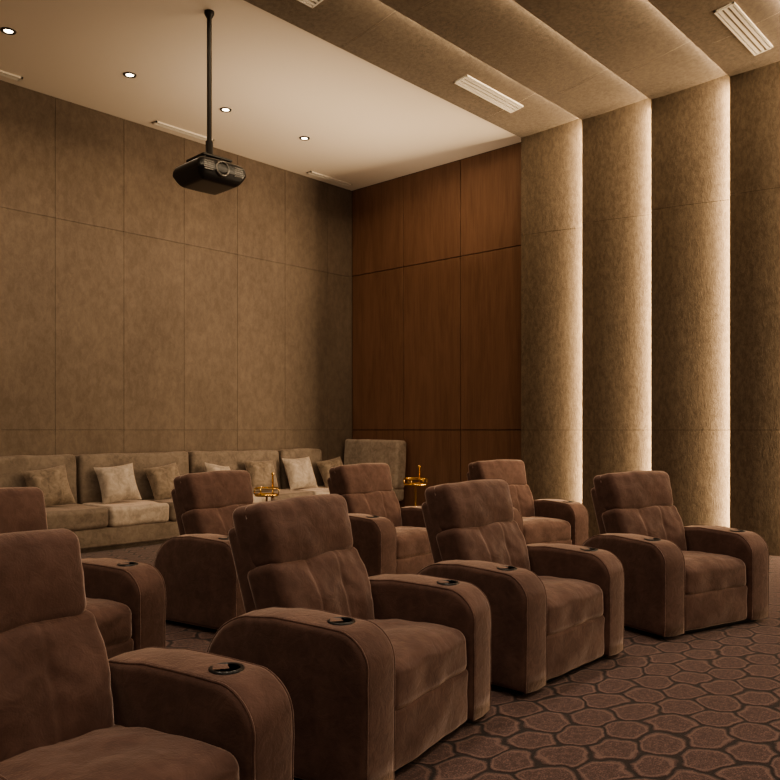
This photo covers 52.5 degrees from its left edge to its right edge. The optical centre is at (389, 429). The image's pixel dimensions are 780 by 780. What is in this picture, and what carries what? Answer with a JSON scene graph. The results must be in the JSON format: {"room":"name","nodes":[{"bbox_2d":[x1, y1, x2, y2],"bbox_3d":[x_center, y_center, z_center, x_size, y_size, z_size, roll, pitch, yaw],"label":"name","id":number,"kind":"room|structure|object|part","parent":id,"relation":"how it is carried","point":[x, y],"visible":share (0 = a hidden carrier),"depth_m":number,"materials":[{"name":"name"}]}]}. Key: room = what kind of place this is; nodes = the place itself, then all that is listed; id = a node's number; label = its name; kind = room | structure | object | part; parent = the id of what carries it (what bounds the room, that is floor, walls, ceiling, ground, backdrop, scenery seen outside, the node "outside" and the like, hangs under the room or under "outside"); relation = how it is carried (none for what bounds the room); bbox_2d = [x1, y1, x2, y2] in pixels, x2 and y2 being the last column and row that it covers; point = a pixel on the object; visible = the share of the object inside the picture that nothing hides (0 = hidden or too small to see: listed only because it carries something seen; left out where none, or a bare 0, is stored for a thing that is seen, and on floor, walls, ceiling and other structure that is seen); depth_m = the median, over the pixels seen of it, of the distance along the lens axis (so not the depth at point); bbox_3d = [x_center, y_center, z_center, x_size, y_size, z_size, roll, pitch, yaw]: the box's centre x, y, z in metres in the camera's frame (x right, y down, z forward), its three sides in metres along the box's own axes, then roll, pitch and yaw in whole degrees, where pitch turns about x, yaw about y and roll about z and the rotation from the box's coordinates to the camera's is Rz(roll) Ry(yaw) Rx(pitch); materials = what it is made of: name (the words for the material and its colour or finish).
{"room":"home theater","nodes":[
{"label":"home theater","id":0,"kind":"room"},
{"bbox_2d":[0,80,352,464],"bbox_3d":[-4.605,-1.375,8.271,0.150,5.350,12.020,0,0,42],"label":"wall","id":1,"kind":"structure","parent":0,"point":[141,311],"depth_m":9.98,"materials":[{"name":"fabric"}]},
{"bbox_2d":[0,0,733,190],"bbox_3d":[-0.019,-3.925,4.009,12.430,0.250,11.900,0,0,42],"label":"ceiling","id":2,"kind":"structure","parent":0,"point":[365,125],"depth_m":8.69,"materials":[{"name":"beige paint"}]},
{"bbox_2d":[0,27,15,34],"bbox_3d":[-3.632,-3.802,7.519,0.140,0.020,0.140,0,0,42],"label":"recessed light","id":3,"kind":"object","parent":2,"relation":"in","point":[6,30],"visible":1,"depth_m":7.52,"materials":[{"name":"grey"}]},
{"bbox_2d":[0,70,22,80],"bbox_3d":[-4.274,-3.790,8.226,0.090,0.020,0.850,0,0,42],"label":"slot vent","id":4,"kind":"object","parent":2,"relation":"in","point":[2,73],"depth_m":8.45,"materials":[{"name":"white metal"}]},
{"bbox_2d":[123,72,136,77],"bbox_3d":[-2.784,-3.802,8.450,0.140,0.020,0.140,0,0,42],"label":"recessed light","id":5,"kind":"object","parent":2,"relation":"in","point":[126,74],"visible":1,"depth_m":8.44,"materials":[{"name":"grey"}]},
{"bbox_2d":[152,121,213,140],"bbox_3d":[-2.617,-3.790,10.044,0.090,0.020,0.850,0,0,42],"label":"slot vent","id":6,"kind":"object","parent":2,"relation":"in","point":[164,125],"depth_m":9.98,"materials":[{"name":"white metal"}]},
{"bbox_2d":[173,9,245,194],"bbox_3d":[-1.640,-3.000,7.178,0.500,1.600,0.505,0,0,-45],"label":"ceiling projector","id":7,"kind":"object","parent":2,"relation":"hanging from","point":[205,172],"depth_m":7.10,"materials":[{"name":"black plastic"}]},
{"bbox_2d":[220,107,231,111],"bbox_3d":[-1.948,-3.802,9.367,0.140,0.020,0.140,0,0,42],"label":"recessed light","id":8,"kind":"object","parent":2,"relation":"in","point":[223,109],"visible":1,"depth_m":9.36,"materials":[{"name":"grey"}]},
{"bbox_2d":[299,136,309,140],"bbox_3d":[-1.113,-3.802,10.283,0.140,0.020,0.140,0,0,42],"label":"recessed light","id":9,"kind":"object","parent":2,"relation":"in","point":[304,138],"visible":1,"depth_m":10.28,"materials":[{"name":"grey"}]},
{"bbox_2d":[307,171,351,185],"bbox_3d":[-0.906,-3.790,11.921,0.090,0.020,0.850,0,0,42],"label":"slot vent","id":10,"kind":"object","parent":2,"relation":"in","point":[309,172],"depth_m":11.88,"materials":[{"name":"white metal"}]},
{"bbox_2d":[244,0,579,137],"bbox_3d":[-1.827,-3.839,5.637,0.905,0.162,11.868,0,0,42],"label":"panel","id":11,"kind":"object","parent":2,"relation":"attached to","point":[398,45],"depth_m":8.01,"materials":[{"name":"beige fabric"}]},
{"bbox_2d":[297,0,322,7],"bbox_3d":[-0.998,-3.791,6.592,0.180,0.026,1.100,-11,-7,42],"label":"ceiling air vent","id":12,"kind":"object","parent":11,"relation":"in","point":[309,3],"depth_m":6.98,"materials":[{"name":"white metal"}]},
{"bbox_2d":[454,75,523,112],"bbox_3d":[1.131,-3.791,8.928,0.180,0.026,1.100,-11,-7,42],"label":"ceiling air vent","id":13,"kind":"object","parent":11,"relation":"in","point":[461,82],"depth_m":8.89,"materials":[{"name":"white metal"}]},
{"bbox_2d":[379,0,647,119],"bbox_3d":[-1.184,-3.839,5.051,0.905,0.162,11.868,0,0,42],"label":"panel","id":14,"kind":"object","parent":2,"relation":"attached to","point":[502,34],"depth_m":7.91,"materials":[{"name":"beige fabric"}]},
{"bbox_2d":[513,0,726,99],"bbox_3d":[-0.541,-3.839,4.465,0.905,0.162,11.868,0,0,42],"label":"panel","id":15,"kind":"object","parent":2,"relation":"attached to","point":[623,36],"depth_m":7.72,"materials":[{"name":"beige fabric"}]},
{"bbox_2d":[648,0,779,76],"bbox_3d":[0.102,-3.839,3.878,0.905,0.162,11.868,0,0,42],"label":"panel","id":16,"kind":"object","parent":2,"relation":"attached to","point":[697,20],"depth_m":7.44,"materials":[{"name":"beige fabric"}]},
{"bbox_2d":[714,1,772,55],"bbox_3d":[3.364,-3.791,7.488,0.180,0.026,1.100,-11,-7,42],"label":"ceiling air vent","id":17,"kind":"object","parent":16,"relation":"in","point":[733,6],"depth_m":7.44,"materials":[{"name":"white metal"}]},
{"bbox_2d":[81,544,779,779],"bbox_3d":[-0.023,1.360,4.094,12.550,0.120,12.020,0,0,42],"label":"floor","id":18,"kind":"structure","parent":0,"point":[701,705],"depth_m":3.58,"materials":[{"name":"carpet"}]},
{"bbox_2d":[0,487,165,658],"bbox_3d":[-1.781,0.797,3.841,0.867,1.006,1.075,0,0,27],"label":"recliner armchair","id":19,"kind":"object","parent":18,"relation":"on","point":[126,599],"visible":0.19,"depth_m":4.00,"materials":[{"name":"brown fabric"}]},
{"bbox_2d":[86,597,131,645],"bbox_3d":[-1.679,0.945,3.789,0.609,0.235,0.645,0,0,27],"label":"seat cushion","id":20,"kind":"object","parent":19,"relation":"on","point":[113,615],"depth_m":3.84,"materials":[{"name":"brown fabric"}]},
{"bbox_3d":[-1.464,1.150,3.678,0.136,0.240,0.642,0,0,27],"label":"footrest panel","id":21,"kind":"part","parent":19,"relation":"part of","materials":[{"name":"brown fabric"}]},
{"bbox_3d":[-1.547,0.981,4.200,0.781,0.588,0.224,0,0,27],"label":"arm","id":22,"kind":"part","parent":19,"relation":"part of","materials":[{"name":"brown fabric"}]},
{"bbox_2d":[0,528,293,779],"bbox_3d":[-0.905,0.797,2.061,0.867,1.006,1.075,0,0,29],"label":"recliner armchair","id":23,"kind":"object","parent":18,"relation":"on","point":[69,711],"visible":1,"depth_m":2.21,"materials":[{"name":"brown fabric"}]},
{"bbox_2d":[0,609,113,761],"bbox_3d":[-1.062,0.746,2.149,0.279,0.416,0.625,0,0,29],"label":"lumbar cushion","id":24,"kind":"object","parent":23,"relation":"on","point":[57,676],"depth_m":2.19,"materials":[{"name":"brown fabric"}]},
{"bbox_2d":[0,724,238,779],"bbox_3d":[-0.805,0.945,2.005,0.609,0.235,0.645,0,0,29],"label":"seat cushion","id":25,"kind":"object","parent":23,"relation":"on","point":[62,751],"depth_m":2.07,"materials":[{"name":"brown fabric"}]},
{"bbox_3d":[-0.659,0.981,2.411,0.781,0.588,0.224,0,0,29],"label":"arm","id":26,"kind":"part","parent":23,"relation":"part of","materials":[{"name":"brown fabric"}]},
{"bbox_2d":[0,439,405,552],"bbox_3d":[-2.717,0.721,9.319,1.199,1.157,7.544,0,0,42],"label":"sectional sofa","id":27,"kind":"object","parent":18,"relation":"on","point":[98,526],"visible":0.46,"depth_m":9.04,"materials":[{"name":"beige fabric"}]},
{"bbox_2d":[0,454,76,504],"bbox_3d":[-4.101,0.581,8.474,0.298,0.626,1.457,0,0,42],"label":"cushion","id":28,"kind":"object","parent":27,"relation":"on","point":[11,467],"depth_m":8.56,"materials":[{"name":"beige fabric"}]},
{"bbox_2d":[21,464,75,506],"bbox_3d":[-3.664,0.613,8.482,0.508,0.483,0.273,0,0,-41],"label":"throw pillow","id":29,"kind":"object","parent":27,"relation":"on","point":[53,482],"visible":0.89,"depth_m":8.42,"materials":[{"name":"brown fabric"}]},
{"bbox_2d":[45,504,107,530],"bbox_3d":[-3.519,0.939,8.445,0.754,0.235,0.733,0,0,42],"label":"seat cushion","id":30,"kind":"object","parent":27,"relation":"on","point":[73,517],"depth_m":8.28,"materials":[{"name":"beige fabric"}]},
{"bbox_2d":[94,463,141,503],"bbox_3d":[-3.124,0.613,9.072,0.495,0.460,0.275,0,0,-40],"label":"throw pillow","id":31,"kind":"object","parent":27,"relation":"on","point":[117,483],"visible":1,"depth_m":8.99,"materials":[{"name":"beige fabric"}]},
{"bbox_2d":[82,500,168,526],"bbox_3d":[-3.021,0.941,8.992,0.748,0.234,0.734,0,0,42],"label":"seat cushion","id":32,"kind":"object","parent":27,"relation":"on","point":[124,513],"depth_m":8.79,"materials":[{"name":"beige fabric"}]},
{"bbox_2d":[74,451,188,503],"bbox_3d":[-3.103,0.580,9.566,0.298,0.620,1.455,0,0,42],"label":"cushion","id":33,"kind":"object","parent":27,"relation":"on","point":[88,490],"depth_m":9.34,"materials":[{"name":"beige fabric"}]},
{"bbox_2d":[144,497,176,520],"bbox_3d":[-2.523,0.941,9.539,0.751,0.238,0.733,0,0,42],"label":"seat cushion","id":34,"kind":"object","parent":27,"relation":"on","point":[171,512],"depth_m":9.07,"materials":[{"name":"beige fabric"}]},
{"bbox_2d":[143,462,179,499],"bbox_3d":[-2.707,0.623,9.531,0.494,0.459,0.263,0,0,-45],"label":"throw pillow","id":35,"kind":"object","parent":27,"relation":"on","point":[161,478],"visible":0.8,"depth_m":9.41,"materials":[{"name":"brown fabric"}]},
{"bbox_2d":[205,462,229,471],"bbox_3d":[-2.181,0.632,10.107,0.256,0.451,0.482,0,0,35],"label":"throw pillow","id":36,"kind":"object","parent":27,"relation":"on","point":[208,467],"visible":0.24,"depth_m":10.01,"materials":[{"name":"beige fabric"}]},
{"bbox_2d":[187,450,280,490],"bbox_3d":[-2.104,0.579,10.660,0.294,0.623,1.456,0,0,42],"label":"cushion","id":37,"kind":"object","parent":27,"relation":"on","point":[196,459],"depth_m":10.52,"materials":[{"name":"beige fabric"}]},
{"bbox_2d":[244,460,277,490],"bbox_3d":[-1.722,0.613,10.608,0.465,0.431,0.276,0,0,-40],"label":"throw pillow","id":38,"kind":"object","parent":27,"relation":"on","point":[260,472],"visible":0.84,"depth_m":10.52,"materials":[{"name":"brown fabric"}]},
{"bbox_2d":[253,494,270,502],"bbox_3d":[-2.023,0.940,10.085,0.757,0.234,0.733,0,0,42],"label":"seat cushion","id":39,"kind":"object","parent":27,"relation":"on","point":[256,499],"depth_m":9.96,"materials":[{"name":"beige fabric"}]},
{"bbox_2d":[253,489,313,500],"bbox_3d":[-1.524,0.942,10.630,0.753,0.238,0.735,0,0,42],"label":"seat cushion","id":40,"kind":"object","parent":27,"relation":"on","point":[283,493],"depth_m":10.50,"materials":[{"name":"beige fabric"}]},
{"bbox_2d":[282,457,317,489],"bbox_3d":[-1.264,0.604,11.111,0.491,0.452,0.277,0,0,-43],"label":"throw pillow","id":41,"kind":"object","parent":27,"relation":"on","point":[300,474],"visible":1,"depth_m":11.01,"materials":[{"name":"beige fabric"}]},
{"bbox_2d":[277,448,323,488],"bbox_3d":[-1.334,0.578,11.513,0.291,0.626,0.795,0,0,42],"label":"cushion","id":42,"kind":"object","parent":27,"relation":"on","point":[314,455],"depth_m":11.40,"materials":[{"name":"beige fabric"}]},
{"bbox_2d":[293,486,329,494],"bbox_3d":[-0.999,0.938,11.209,0.752,0.235,0.814,0,0,42],"label":"seat cushion","id":43,"kind":"object","parent":27,"relation":"on","point":[321,489],"depth_m":10.95,"materials":[{"name":"beige fabric"}]},
{"bbox_2d":[316,456,342,487],"bbox_3d":[-0.833,0.623,11.584,0.495,0.469,0.261,0,0,-40],"label":"throw pillow","id":44,"kind":"object","parent":27,"relation":"on","point":[324,467],"visible":0.49,"depth_m":11.48,"materials":[{"name":"beige fabric"}]},
{"bbox_2d":[324,485,403,500],"bbox_3d":[-0.448,0.940,11.802,1.110,0.231,0.784,0,0,42],"label":"seat cushion","id":45,"kind":"object","parent":27,"relation":"on","point":[398,489],"depth_m":11.61,"materials":[{"name":"beige fabric"}]},
{"bbox_2d":[344,439,405,488],"bbox_3d":[-0.243,0.511,11.995,1.149,0.741,0.266,0,0,42],"label":"cushion","id":46,"kind":"object","parent":27,"relation":"on","point":[392,453],"depth_m":11.75,"materials":[{"name":"beige fabric"}]},
{"bbox_2d":[154,470,253,631],"bbox_3d":[-1.030,0.797,5.584,0.867,1.006,1.075,0,0,33],"label":"recliner armchair","id":47,"kind":"object","parent":18,"relation":"on","point":[197,568],"visible":0.52,"depth_m":5.20,"materials":[{"name":"brown fabric"}]},
{"bbox_3d":[-1.228,0.981,5.206,0.781,0.588,0.226,0,0,33],"label":"arm","id":48,"kind":"part","parent":47,"relation":"part of","materials":[{"name":"brown fabric"}]},
{"bbox_2d":[181,504,248,535],"bbox_3d":[-1.180,0.746,5.683,0.279,0.416,0.625,0,0,33],"label":"lumbar cushion","id":49,"kind":"object","parent":47,"relation":"on","point":[195,518],"depth_m":5.48,"materials":[{"name":"brown fabric"}]},
{"bbox_2d":[254,472,278,500],"bbox_3d":[-1.177,0.854,7.541,0.260,0.892,0.260,0,0,22],"label":"side table","id":50,"kind":"object","parent":18,"relation":"on","point":[260,494],"visible":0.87,"depth_m":7.54,"materials":[{"name":"gold metal"}]},
{"bbox_2d":[255,493,278,496],"bbox_3d":[-1.177,0.620,7.541,0.228,0.020,0.228,0,0,22],"label":"tray","id":51,"kind":"object","parent":50,"relation":"on","point":[258,494],"depth_m":7.48,"materials":[{"name":"gold metal"}]},
{"bbox_2d":[207,494,491,779],"bbox_3d":[-0.172,0.797,3.375,0.867,1.006,1.075,0,0,31],"label":"recliner armchair","id":52,"kind":"object","parent":18,"relation":"on","point":[376,671],"visible":1,"depth_m":3.17,"materials":[{"name":"brown fabric"}]},
{"bbox_3d":[-0.356,0.981,2.990,0.781,0.588,0.226,0,0,31],"label":"arm","id":53,"kind":"part","parent":52,"relation":"part of","materials":[{"name":"brown fabric"}]},
{"bbox_2d":[248,546,373,619],"bbox_3d":[-0.326,0.746,3.468,0.279,0.416,0.625,0,0,31],"label":"lumbar cushion","id":54,"kind":"object","parent":52,"relation":"on","point":[335,579],"depth_m":3.35,"materials":[{"name":"brown fabric"}]},
{"bbox_2d":[369,619,466,709],"bbox_3d":[-0.074,0.945,3.315,0.609,0.235,0.645,0,0,31],"label":"seat cushion","id":55,"kind":"object","parent":52,"relation":"on","point":[430,655],"depth_m":3.19,"materials":[{"name":"brown fabric"}]},
{"bbox_3d":[0.086,0.981,3.716,0.781,0.588,0.224,0,0,31],"label":"arm","id":56,"kind":"part","parent":52,"relation":"part of","materials":[{"name":"brown fabric"}]},
{"bbox_3d":[0.132,1.150,3.189,0.136,0.240,0.642,0,0,31],"label":"footrest panel","id":57,"kind":"part","parent":52,"relation":"part of","materials":[{"name":"brown fabric"}]},
{"bbox_2d":[327,463,433,576],"bbox_3d":[-0.039,0.797,6.828,0.867,1.006,1.075,0,0,42],"label":"recliner armchair","id":58,"kind":"object","parent":18,"relation":"on","point":[388,538],"visible":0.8,"depth_m":6.62,"materials":[{"name":"brown fabric"}]},
{"bbox_2d":[341,490,401,526],"bbox_3d":[-0.172,0.746,6.949,0.279,0.416,0.625,0,0,42],"label":"lumbar cushion","id":59,"kind":"object","parent":58,"relation":"on","point":[383,503],"depth_m":6.89,"materials":[{"name":"brown fabric"}]},
{"bbox_3d":[-0.293,0.981,6.485,0.781,0.588,0.226,0,0,42],"label":"arm","id":60,"kind":"part","parent":58,"relation":"part of","materials":[{"name":"brown fabric"}]},
{"bbox_3d":[0.280,0.981,7.114,0.781,0.588,0.224,0,0,42],"label":"arm","id":61,"kind":"part","parent":58,"relation":"part of","materials":[{"name":"brown fabric"}]},
{"bbox_2d":[395,526,431,558],"bbox_3d":[0.046,0.945,6.751,0.609,0.235,0.645,0,0,42],"label":"seat cushion","id":62,"kind":"object","parent":58,"relation":"on","point":[411,542],"depth_m":6.51,"materials":[{"name":"brown fabric"}]},
{"bbox_3d":[0.225,1.150,6.588,0.136,0.240,0.642,0,0,42],"label":"footrest panel","id":63,"kind":"part","parent":58,"relation":"part of","materials":[{"name":"brown fabric"}]},
{"bbox_2d":[403,465,426,505],"bbox_3d":[0.293,0.854,9.023,0.276,0.892,0.287,0,0,22],"label":"side table","id":64,"kind":"object","parent":18,"relation":"on","point":[419,484],"visible":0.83,"depth_m":9.01,"materials":[{"name":"gold metal"}]},
{"bbox_3d":[0.293,0.534,9.023,0.276,0.252,0.287,0,0,22],"label":"gallery rail","id":65,"kind":"part","parent":64,"relation":"part of","materials":[{"name":"gold metal"}]},
{"bbox_2d":[404,483,426,485],"bbox_3d":[0.290,0.620,9.018,0.268,0.020,0.268,0,0,22],"label":"tray","id":66,"kind":"object","parent":64,"relation":"on","point":[406,484],"depth_m":8.92,"materials":[{"name":"gold metal"}]},
{"bbox_2d":[417,479,624,694],"bbox_3d":[0.690,0.797,4.466,0.867,1.006,1.075,0,0,42],"label":"recliner armchair","id":67,"kind":"object","parent":18,"relation":"on","point":[557,609],"visible":0.89,"depth_m":4.33,"materials":[{"name":"brown fabric"}]},
{"bbox_3d":[0.436,0.981,4.123,0.781,0.588,0.226,0,0,42],"label":"arm","id":68,"kind":"part","parent":67,"relation":"part of","materials":[{"name":"brown fabric"}]},
{"bbox_2d":[436,520,529,569],"bbox_3d":[0.557,0.746,4.587,0.279,0.416,0.625,0,0,42],"label":"lumbar cushion","id":69,"kind":"object","parent":67,"relation":"on","point":[498,541],"depth_m":4.45,"materials":[{"name":"brown fabric"}]},
{"bbox_2d":[538,576,602,635],"bbox_3d":[0.774,0.945,4.389,0.609,0.235,0.645,0,0,42],"label":"seat cushion","id":70,"kind":"object","parent":67,"relation":"on","point":[574,604],"depth_m":4.22,"materials":[{"name":"brown fabric"}]},
{"bbox_3d":[0.953,1.150,4.226,0.136,0.240,0.642,0,0,42],"label":"footrest panel","id":71,"kind":"part","parent":67,"relation":"part of","materials":[{"name":"brown fabric"}]},
{"bbox_3d":[1.008,0.981,4.751,0.781,0.588,0.224,0,0,42],"label":"arm","id":72,"kind":"part","parent":67,"relation":"part of","materials":[{"name":"brown fabric"}]},
{"bbox_2d":[467,459,588,545],"bbox_3d":[1.238,0.797,7.645,1.075,1.006,0.867,0,0,-34],"label":"recliner armchair","id":73,"kind":"object","parent":18,"relation":"on","point":[540,520],"visible":0.53,"depth_m":7.64,"materials":[{"name":"brown fabric"}]},
{"bbox_3d":[0.908,0.981,7.374,0.226,0.588,0.781,0,0,-34],"label":"arm","id":74,"kind":"part","parent":73,"relation":"part of","materials":[{"name":"brown fabric"}]},
{"bbox_2d":[509,484,534,516],"bbox_3d":[1.138,0.746,7.795,0.625,0.416,0.279,0,0,-34],"label":"lumbar cushion","id":75,"kind":"object","parent":73,"relation":"on","point":[521,495],"depth_m":7.80,"materials":[{"name":"brown fabric"}]},
{"bbox_2d":[522,516,570,544],"bbox_3d":[1.301,0.945,7.550,0.645,0.235,0.609,0,0,-34],"label":"seat cushion","id":76,"kind":"object","parent":73,"relation":"on","point":[535,529],"depth_m":7.33,"materials":[{"name":"brown fabric"}]},
{"bbox_3d":[1.435,1.150,7.348,0.642,0.240,0.136,0,0,-34],"label":"footrest panel","id":77,"kind":"part","parent":73,"relation":"part of","materials":[{"name":"brown fabric"}]},
{"bbox_3d":[1.616,0.981,7.845,0.224,0.588,0.781,0,0,-34],"label":"arm","id":78,"kind":"part","parent":73,"relation":"part of","materials":[{"name":"brown fabric"}]},
{"bbox_2d":[582,471,768,638],"bbox_3d":[1.910,0.797,5.465,1.075,1.006,0.867,0,0,-31],"label":"recliner armchair","id":79,"kind":"object","parent":18,"relation":"on","point":[680,580],"visible":0.94,"depth_m":5.22,"materials":[{"name":"brown fabric"}]},
{"bbox_3d":[1.567,0.981,5.211,0.226,0.588,0.781,0,0,-31],"label":"arm","id":80,"kind":"part","parent":79,"relation":"part of","materials":[{"name":"brown fabric"}]},
{"bbox_2d":[602,505,686,550],"bbox_3d":[1.818,0.746,5.619,0.625,0.416,0.279,0,0,-31],"label":"lumbar cushion","id":81,"kind":"object","parent":79,"relation":"on","point":[665,522],"depth_m":5.54,"materials":[{"name":"brown fabric"}]},
{"bbox_2d":[682,551,745,594],"bbox_3d":[1.968,0.945,5.366,0.645,0.235,0.609,0,0,-31],"label":"seat cushion","id":82,"kind":"object","parent":79,"relation":"on","point":[705,572],"depth_m":5.14,"materials":[{"name":"brown fabric"}]},
{"bbox_3d":[2.092,1.150,5.158,0.642,0.240,0.136,0,0,-31],"label":"footrest panel","id":83,"kind":"part","parent":79,"relation":"part of","materials":[{"name":"brown fabric"}]},
{"bbox_3d":[2.298,0.981,5.645,0.224,0.588,0.781,0,0,-31],"label":"arm","id":84,"kind":"part","parent":79,"relation":"part of","materials":[{"name":"brown fabric"}]},
{"bbox_2d":[352,142,779,507],"bbox_3d":[4.030,-1.375,8.430,12.400,5.350,0.150,0,0,42],"label":"wall","id":85,"kind":"structure","parent":0,"point":[436,251],"depth_m":11.34,"materials":[{"name":"brown wood"}]},
{"bbox_2d":[521,119,590,503],"bbox_3d":[2.107,-1.300,9.952,0.905,5.200,0.252,0,0,42],"label":"panel","id":86,"kind":"object","parent":85,"relation":"attached to","point":[551,159],"visible":0.65,"depth_m":9.93,"materials":[{"name":"fabric"}]},
{"bbox_2d":[582,98,661,537],"bbox_3d":[2.749,-1.300,9.366,0.905,5.200,0.252,0,0,42],"label":"panel","id":87,"kind":"object","parent":85,"relation":"attached to","point":[616,144],"visible":0.59,"depth_m":9.35,"materials":[{"name":"fabric"}]},
{"bbox_2d":[651,75,739,526],"bbox_3d":[3.392,-1.300,8.780,0.905,5.200,0.252,0,0,42],"label":"panel","id":88,"kind":"object","parent":85,"relation":"attached to","point":[690,127],"visible":0.66,"depth_m":8.74,"materials":[{"name":"fabric"}]},
{"bbox_2d":[730,61,779,555],"bbox_3d":[4.035,-1.300,8.194,0.905,5.200,0.252,0,0,42],"label":"panel","id":89,"kind":"object","parent":85,"relation":"attached to","point":[755,93],"visible":0.79,"depth_m":8.26,"materials":[{"name":"fabric"}]}
]}

